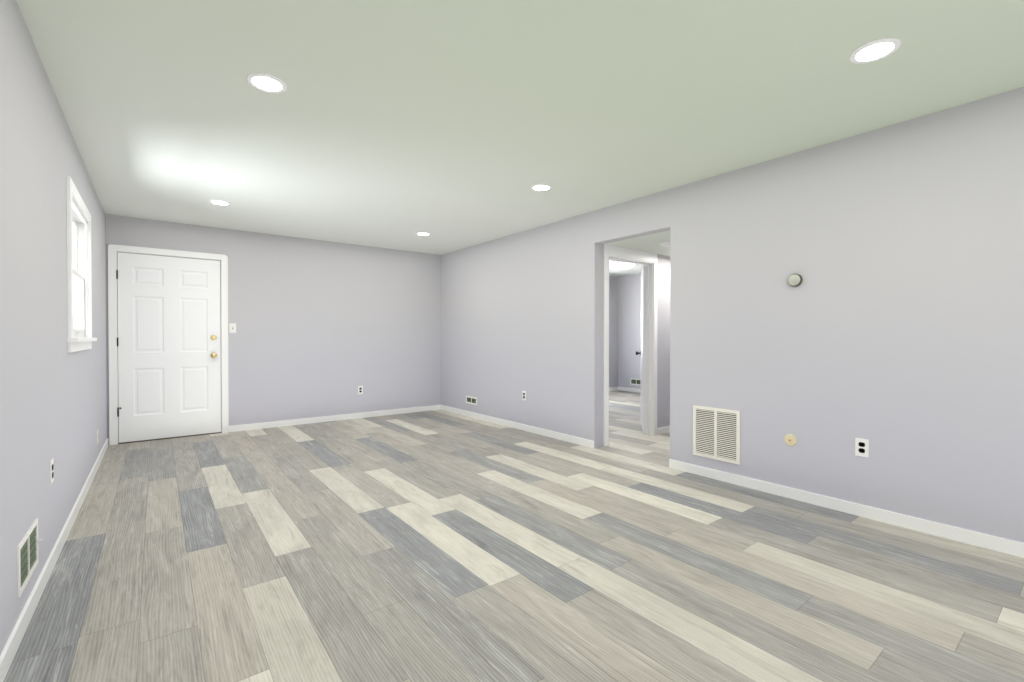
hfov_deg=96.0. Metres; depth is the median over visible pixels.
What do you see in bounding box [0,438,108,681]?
baseboard
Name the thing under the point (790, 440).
outlet plate
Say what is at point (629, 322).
wall
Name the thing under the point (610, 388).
baseboard
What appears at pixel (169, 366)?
entry door
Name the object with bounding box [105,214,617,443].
wall
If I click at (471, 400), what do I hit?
air vent
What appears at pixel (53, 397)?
wall
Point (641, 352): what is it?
door leaf
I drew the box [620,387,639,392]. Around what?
baseboard
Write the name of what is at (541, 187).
recessed light
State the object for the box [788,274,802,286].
thermostat
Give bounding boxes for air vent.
[17,518,42,598]
[466,396,476,404]
[630,378,639,384]
[693,405,739,464]
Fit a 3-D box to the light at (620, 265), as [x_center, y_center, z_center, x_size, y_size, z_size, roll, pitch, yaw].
[1.940,-1.305,8.001,0.390,0.120,0.390,0,1,-38]
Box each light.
[209,200,230,205]
[246,73,286,92]
[416,232,430,235]
[531,184,551,190]
[612,261,634,269]
[849,38,900,63]
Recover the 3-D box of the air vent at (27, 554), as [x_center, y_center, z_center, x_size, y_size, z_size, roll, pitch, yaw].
[-1.965,0.873,1.883,0.022,0.195,0.350,0,1,-38]
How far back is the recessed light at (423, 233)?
5.77 m
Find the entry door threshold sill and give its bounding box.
[118,432,221,443]
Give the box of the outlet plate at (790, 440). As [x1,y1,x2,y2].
[784,434,796,445]
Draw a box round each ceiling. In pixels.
[16,0,1023,276]
[606,230,669,256]
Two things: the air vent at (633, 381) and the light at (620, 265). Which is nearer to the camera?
the light at (620, 265)
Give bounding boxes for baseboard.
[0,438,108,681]
[229,405,439,431]
[440,405,593,447]
[609,387,619,390]
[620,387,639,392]
[657,426,669,434]
[669,459,1023,557]
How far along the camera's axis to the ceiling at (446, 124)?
2.47 m
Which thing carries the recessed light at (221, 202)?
in the ceiling at (446, 124)
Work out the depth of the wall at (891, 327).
3.09 m
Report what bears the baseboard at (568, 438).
attached to the wall at (891, 327)
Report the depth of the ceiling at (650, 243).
4.76 m
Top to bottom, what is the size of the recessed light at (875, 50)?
0.006 m
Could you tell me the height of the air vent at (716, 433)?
0.415 m
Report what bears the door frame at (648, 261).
attached to the wall at (663, 364)
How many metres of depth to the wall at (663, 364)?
5.45 m
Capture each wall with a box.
[0,0,106,654]
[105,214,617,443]
[441,87,1023,542]
[602,244,669,445]
[618,274,640,388]
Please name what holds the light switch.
attached to the wall at (325, 328)
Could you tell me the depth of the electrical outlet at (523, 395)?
5.63 m
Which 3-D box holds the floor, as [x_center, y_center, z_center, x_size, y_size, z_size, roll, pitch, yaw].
[1.761,1.162,3.808,8.570,0.100,9.365,0,1,-38]
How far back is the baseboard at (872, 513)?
2.91 m
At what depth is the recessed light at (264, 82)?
2.34 m
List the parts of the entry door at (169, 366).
entry door hardware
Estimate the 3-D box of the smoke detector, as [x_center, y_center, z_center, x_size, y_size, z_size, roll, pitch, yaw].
[1.586,-0.989,4.717,0.136,0.035,0.136,0,1,-38]
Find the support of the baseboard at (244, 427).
attached to the wall at (325, 328)
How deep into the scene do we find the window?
3.49 m
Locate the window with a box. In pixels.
[66,176,96,351]
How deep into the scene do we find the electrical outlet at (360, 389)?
6.51 m
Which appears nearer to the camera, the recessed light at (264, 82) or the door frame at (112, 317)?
the recessed light at (264, 82)
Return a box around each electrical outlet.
[50,458,53,484]
[358,386,362,393]
[522,391,525,400]
[855,438,868,457]
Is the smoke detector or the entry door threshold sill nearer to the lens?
the smoke detector
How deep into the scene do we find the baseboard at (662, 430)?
5.46 m
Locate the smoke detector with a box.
[660,241,669,246]
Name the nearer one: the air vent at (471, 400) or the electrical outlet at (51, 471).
the electrical outlet at (51, 471)
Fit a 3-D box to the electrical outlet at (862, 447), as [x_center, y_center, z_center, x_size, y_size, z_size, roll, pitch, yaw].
[2.231,0.679,2.939,0.007,0.115,0.070,0,1,-38]
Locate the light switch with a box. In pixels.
[229,323,235,332]
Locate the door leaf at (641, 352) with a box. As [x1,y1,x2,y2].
[636,265,643,430]
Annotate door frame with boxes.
[108,244,228,444]
[604,244,657,445]
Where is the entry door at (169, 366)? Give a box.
[116,252,220,442]
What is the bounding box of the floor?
[3,390,1023,681]

